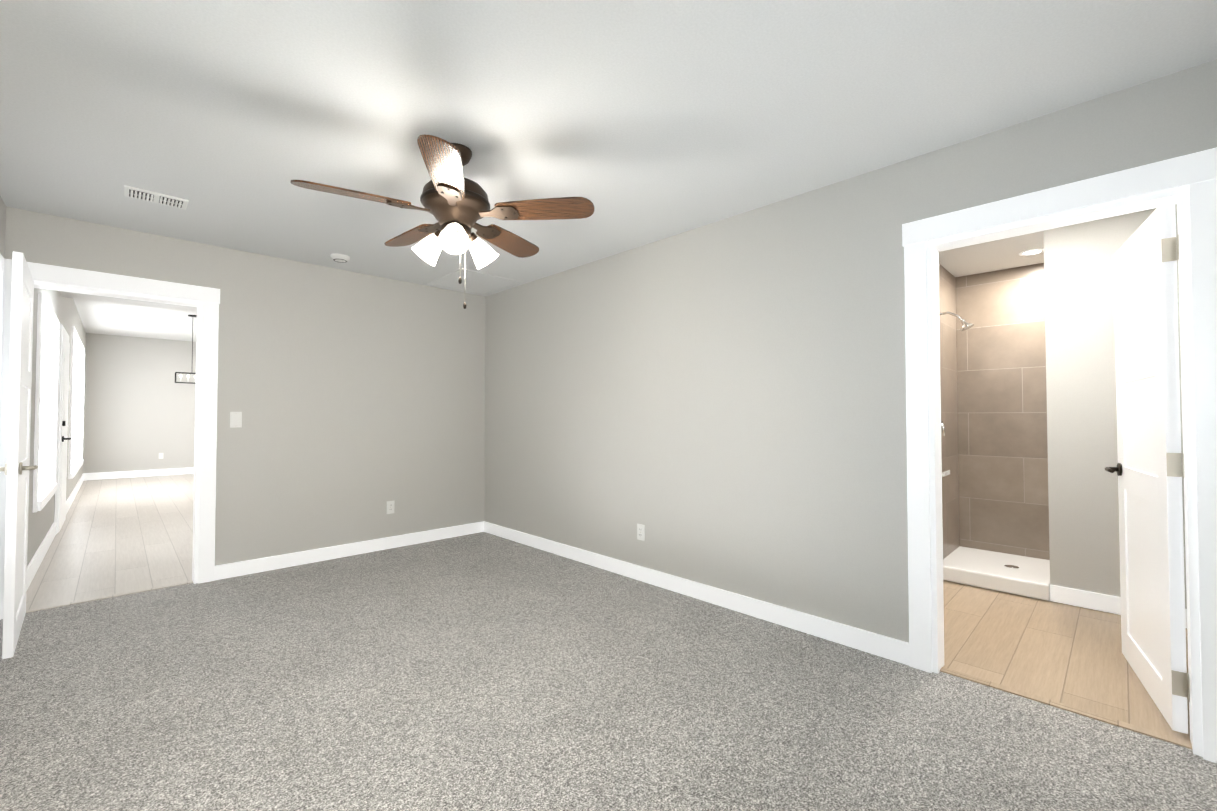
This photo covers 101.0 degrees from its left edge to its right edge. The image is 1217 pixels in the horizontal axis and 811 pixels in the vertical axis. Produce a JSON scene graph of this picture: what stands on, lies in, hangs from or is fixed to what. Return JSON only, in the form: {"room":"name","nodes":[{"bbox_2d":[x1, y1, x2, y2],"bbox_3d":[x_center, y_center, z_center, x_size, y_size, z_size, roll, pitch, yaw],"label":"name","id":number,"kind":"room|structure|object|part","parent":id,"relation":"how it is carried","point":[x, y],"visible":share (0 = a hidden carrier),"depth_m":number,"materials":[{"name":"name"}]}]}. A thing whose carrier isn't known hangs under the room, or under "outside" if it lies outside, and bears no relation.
{"room":"empty bedroom","nodes":[
{"label":"empty bedroom","id":0,"kind":"room"},
{"bbox_2d":[0,196,5,416],"bbox_3d":[-1.878,-0.055,1.129,0.120,2.550,5.050,1,-2,-44],"label":"wall","id":1,"kind":"structure","parent":0,"point":[2,225],"depth_m":2.93,"materials":[{"name":"paint"}]},
{"bbox_2d":[0,254,3,536],"bbox_3d":[-3.025,-0.038,2.407,0.030,1.620,1.250,1,-2,-44],"label":"bedroom window","id":2,"kind":"structure","parent":1,"relation":"in","point":[1,288],"depth_m":2.83,"materials":[{"name":"white"}]},
{"bbox_2d":[0,251,37,658],"bbox_3d":[-3.237,0.243,2.758,0.826,2.000,0.159,-1,-2,44],"label":"bedroom door","id":3,"kind":"structure","parent":1,"relation":"in","point":[16,468],"depth_m":2.50,"materials":[{"name":"white wood"}]},
{"bbox_2d":[27,288,85,565],"bbox_3d":[-6.783,-0.097,6.217,0.120,2.850,8.840,1,-2,-44],"label":"wall","id":4,"kind":"structure","parent":0,"point":[66,313],"depth_m":4.43,"materials":[{"name":"paint"}]},
{"bbox_2d":[33,293,59,512],"bbox_3d":[-4.838,-0.012,4.340,0.035,1.640,1.640,1,-2,-44],"label":"window","id":5,"kind":"structure","parent":4,"relation":"in","point":[45,486],"depth_m":4.23,"materials":[{"name":"white"}]},
{"bbox_2d":[26,473,83,590],"bbox_3d":[-6.730,1.261,6.229,0.014,0.135,8.586,1,-2,-44],"label":"baseboard","id":6,"kind":"structure","parent":4,"relation":"attached to","point":[36,560],"depth_m":4.31,"materials":[{"name":"white wood"}]},
{"bbox_2d":[54,324,71,533],"bbox_3d":[-5.912,0.244,5.480,0.097,2.122,1.080,1,-2,-44],"label":"exterior door","id":7,"kind":"structure","parent":4,"relation":"in","point":[61,461],"depth_m":5.21,"materials":[{"name":"white"}]},
{"bbox_2d":[68,326,84,478],"bbox_3d":[-8.057,-0.017,7.627,0.035,1.990,3.140,1,-2,-44],"label":"window","id":8,"kind":"structure","parent":4,"relation":"in","point":[76,460],"depth_m":7.42,"materials":[{"name":"white"}]},
{"bbox_2d":[26,474,193,609],"bbox_3d":[-4.501,1.407,8.378,6.450,0.056,8.900,1,-2,-44],"label":"floor","id":9,"kind":"structure","parent":0,"point":[117,536],"depth_m":4.76,"materials":[{"name":"beige wood"}]},
{"bbox_2d":[61,295,196,311],"bbox_3d":[-3.507,-1.296,7.421,6.450,0.400,0.100,1,-2,-44],"label":"beam","id":10,"kind":"structure","parent":0,"point":[127,303],"depth_m":5.58,"materials":[{"name":"paint"}]},
{"bbox_2d":[73,298,196,341],"bbox_3d":[-5.579,-1.401,9.539,6.450,0.100,5.820,1,-2,-44],"label":"ceiling","id":11,"kind":"structure","parent":0,"point":[100,317],"depth_m":8.15,"materials":[{"name":"paint"}]},
{"bbox_2d":[175,315,196,383],"bbox_3d":[-6.407,-0.865,7.721,0.390,1.050,0.160,1,-2,-44],"label":"pendant light","id":12,"kind":"object","parent":11,"relation":"hanging from","point":[188,376],"visible":0.71,"depth_m":7.70,"materials":[{"name":"black metal"}]},
{"bbox_2d":[83,333,195,472],"bbox_3d":[-7.530,0.018,11.587,6.330,2.850,0.120,1,-2,-44],"label":"wall","id":13,"kind":"structure","parent":0,"point":[139,408],"depth_m":9.84,"materials":[{"name":"paint"}]},
{"bbox_2d":[84,467,193,480],"bbox_3d":[-7.483,1.374,11.510,6.330,0.135,0.014,1,-2,-44],"label":"baseboard","id":14,"kind":"structure","parent":13,"relation":"attached to","point":[131,474],"depth_m":9.81,"materials":[{"name":"white"}]},
{"bbox_2d":[5,206,484,565],"bbox_3d":[-2.489,-0.141,4.152,3.475,2.850,0.120,1,-2,-44],"label":"wall","id":15,"kind":"structure","parent":0,"point":[356,399],"depth_m":4.17,"materials":[{"name":"paint"}]},
{"bbox_2d":[26,581,192,612],"bbox_3d":[-3.289,1.266,3.328,0.824,0.010,0.045,1,-2,-44],"label":"trim","id":16,"kind":"structure","parent":15,"relation":"attached to","point":[99,598],"depth_m":3.30,"materials":[{"name":"brown wood"}]},
{"bbox_2d":[0,259,219,619],"bbox_3d":[-3.279,0.202,3.370,1.020,2.131,0.164,1,-2,-44],"label":"door frame","id":17,"kind":"structure","parent":15,"relation":"attached to","point":[205,301],"depth_m":3.59,"materials":[{"name":"white"}]},
{"bbox_2d":[230,412,241,427],"bbox_3d":[-2.792,0.106,3.759,0.072,0.118,0.010,1,-2,-44],"label":"light switch","id":18,"kind":"object","parent":15,"relation":"attached to","point":[235,419],"visible":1,"depth_m":3.76,"materials":[{"name":"white plastic"}]},
{"bbox_2d":[214,521,484,579],"bbox_3d":[-2.079,1.238,4.430,2.220,0.105,0.014,1,-2,-44],"label":"baseboard","id":19,"kind":"structure","parent":15,"relation":"attached to","point":[236,569],"depth_m":4.22,"materials":[{"name":"white wood"}]},
{"bbox_2d":[386,501,394,513],"bbox_3d":[-1.974,0.923,4.544,0.070,0.115,0.008,1,-2,-44],"label":"outlet","id":20,"kind":"object","parent":15,"relation":"attached to","point":[390,507],"visible":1,"depth_m":4.54,"materials":[{"name":"white plastic"}]},
{"bbox_2d":[0,532,1216,810],"bbox_3d":[-0.722,1.274,2.275,3.415,0.060,5.110,1,-2,-44],"label":"floor carpet","id":21,"kind":"object","parent":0,"point":[480,672],"visible":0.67,"depth_m":2.03,"materials":[{"name":"grey carpet"}]},
{"bbox_2d":[0,0,1216,310],"bbox_3d":[-0.539,-1.212,4.349,6.505,0.100,8.440,1,-2,-44],"label":"ceiling","id":22,"kind":"structure","parent":0,"point":[638,122],"depth_m":2.00,"materials":[{"name":"paint"}]},
{"bbox_2d":[124,185,188,209],"bbox_3d":[-2.589,-1.184,2.872,0.270,0.018,0.165,1,-2,-44],"label":"ceiling vent","id":23,"kind":"object","parent":22,"relation":"in","point":[153,197],"visible":0.98,"depth_m":2.85,"materials":[{"name":"white plastic"}]},
{"bbox_2d":[330,253,349,262],"bbox_3d":[-2.104,-1.151,3.934,0.136,0.039,0.136,1,-2,-44],"label":"smoke detector","id":24,"kind":"object","parent":22,"relation":"attached to","point":[341,258],"visible":1,"depth_m":3.90,"materials":[{"name":"white plastic"}]},
{"bbox_2d":[290,134,593,308],"bbox_3d":[-0.759,-0.835,2.391,1.262,0.737,1.226,1,-2,-44],"label":"ceiling fan","id":25,"kind":"object","parent":22,"relation":"hanging from","point":[455,202],"visible":1,"depth_m":2.29,"materials":[{"name":"brown wood"}]},
{"bbox_3d":[-1.059,-0.907,2.175,0.542,0.044,0.148,1,-1,-29],"label":"blade","id":26,"kind":"part","parent":25,"relation":"part of","materials":[{"name":"brown wood"}]},
{"bbox_3d":[-1.006,-0.897,2.629,0.542,0.044,0.148,-1,-2,43],"label":"blade","id":27,"kind":"part","parent":25,"relation":"part of","materials":[{"name":"brown wood"}]},
{"bbox_3d":[-0.643,-0.911,1.985,0.148,0.044,0.542,0,-1,-11],"label":"blade","id":28,"kind":"part","parent":25,"relation":"part of","materials":[{"name":"brown wood"}]},
{"bbox_3d":[-0.697,-0.835,2.386,0.378,0.737,0.403,1,-2,-44],"label":"motor","id":29,"kind":"part","parent":25,"relation":"part of","materials":[{"name":"brown metal"}]},
{"bbox_3d":[-0.558,-0.895,2.720,0.148,0.044,0.542,-1,-1,25],"label":"blade","id":30,"kind":"part","parent":25,"relation":"part of","materials":[{"name":"brown wood"}]},
{"bbox_3d":[-0.334,-0.903,2.321,0.542,0.044,0.148,0,-1,7],"label":"blade","id":31,"kind":"part","parent":25,"relation":"part of","materials":[{"name":"brown wood"}]},
{"bbox_2d":[1019,249,1043,255],"bbox_3d":[3.234,-1.169,3.830,0.156,0.005,0.156,1,-2,-44],"label":"recessed light","id":32,"kind":"object","parent":22,"relation":"in","point":[1031,252],"visible":0.94,"depth_m":3.83,"materials":[{"name":"white"}]},
{"bbox_2d":[484,59,1216,642],"bbox_3d":[0.519,-0.005,3.476,0.120,2.550,5.050,1,-2,-44],"label":"wall","id":33,"kind":"structure","parent":0,"point":[720,404],"depth_m":2.98,"materials":[{"name":"paint"}]},
{"bbox_2d":[637,524,644,540],"bbox_3d":[0.234,0.924,3.656,0.008,0.115,0.070,1,-2,-44],"label":"outlet","id":34,"kind":"object","parent":33,"relation":"attached to","point":[640,532],"visible":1,"depth_m":3.65,"materials":[{"name":"white plastic"}]},
{"bbox_2d":[484,522,908,664],"bbox_3d":[0.080,1.224,3.802,0.014,0.105,3.906,1,-2,-44],"label":"baseboard","id":35,"kind":"structure","parent":33,"relation":"attached to","point":[893,649],"depth_m":3.08,"materials":[{"name":"white wood"}]},
{"bbox_2d":[902,148,1216,762],"bbox_3d":[1.845,0.175,2.119,0.164,2.131,1.012,1,-2,-44],"label":"door frame","id":36,"kind":"structure","parent":33,"relation":"attached to","point":[1187,184],"depth_m":1.93,"materials":[{"name":"white wood"}]},
{"bbox_2d":[940,667,1192,749],"bbox_3d":[1.839,1.240,2.091,0.045,0.010,0.774,1,-2,-44],"label":"trim","id":37,"kind":"structure","parent":33,"relation":"attached to","point":[1137,729],"depth_m":2.04,"materials":[{"name":"brown wood"}]},
{"bbox_2d":[1105,204,1188,733],"bbox_3d":[2.362,0.231,2.208,0.164,2.000,0.776,-1,-2,36],"label":"bathroom door","id":38,"kind":"structure","parent":33,"relation":"in","point":[1148,469],"depth_m":2.08,"materials":[{"name":"white wood"}]},
{"bbox_2d":[1177,234,1189,701],"bbox_3d":[2.144,0.224,1.870,0.034,1.730,0.002,1,-2,-44],"label":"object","id":39,"kind":"structure","parent":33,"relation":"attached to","point":[1184,477],"depth_m":1.86,"materials":[{"name":"silver metal"}]},
{"bbox_2d":[939,264,958,558],"bbox_3d":[2.761,0.061,4.223,1.170,2.450,0.120,1,-2,-44],"label":"shower wall tile","id":40,"kind":"structure","parent":0,"point":[949,412],"depth_m":4.29,"materials":[{"name":"beige tile"}]},
{"bbox_2d":[941,420,944,435],"bbox_3d":[2.561,0.144,3.889,0.170,0.180,0.074,1,-2,-44],"label":"shower valve","id":41,"kind":"object","parent":40,"relation":"attached to","point":[943,427],"visible":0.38,"depth_m":3.87,"materials":[{"name":"silver metal"}]},
{"bbox_2d":[942,470,949,476],"bbox_3d":[2.559,0.521,3.869,0.180,0.035,0.090,1,-2,-44],"label":"soap shelf","id":42,"kind":"object","parent":40,"relation":"attached to","point":[945,473],"visible":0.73,"depth_m":3.82,"materials":[{"name":"white plastic"}]},
{"bbox_2d":[939,312,973,330],"bbox_3d":[2.755,-0.676,3.980,0.096,0.183,0.241,1,-2,-44],"label":"shower head","id":43,"kind":"object","parent":40,"relation":"attached to","point":[966,325],"visible":0.9,"depth_m":3.94},
{"bbox_2d":[956,263,1049,559],"bbox_3d":[3.759,0.055,3.954,0.120,2.450,1.660,1,-2,-44],"label":"wall tile","id":44,"kind":"structure","parent":0,"point":[1002,431],"depth_m":4.27,"materials":[{"name":"beige tile"}]},
{"bbox_2d":[943,580,1190,741],"bbox_3d":[2.834,1.292,3.022,2.710,0.056,1.900,1,-2,-44],"label":"floor","id":45,"kind":"structure","parent":0,"point":[1071,655],"depth_m":2.56,"materials":[{"name":"brown wood"}]},
{"bbox_2d":[943,546,1049,600],"bbox_3d":[3.330,1.218,3.509,1.079,0.105,1.658,1,-2,-44],"label":"pan","id":46,"kind":"object","parent":45,"relation":"on","point":[1012,574],"visible":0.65,"depth_m":3.65,"materials":[{"name":"white plastic"}]},
{"bbox_2d":[1044,204,1186,608],"bbox_3d":[3.249,0.034,2.974,0.120,2.450,0.972,1,-2,-44],"label":"wall","id":47,"kind":"structure","parent":0,"point":[1084,547],"depth_m":3.15,"materials":[{"name":"paint"}]},
{"bbox_2d":[1050,585,1186,627],"bbox_3d":[3.201,1.205,2.902,0.014,0.105,0.972,1,-2,-44],"label":"baseboard","id":48,"kind":"structure","parent":47,"relation":"attached to","point":[1089,600],"depth_m":3.12,"materials":[{"name":"white wood"}]}
]}

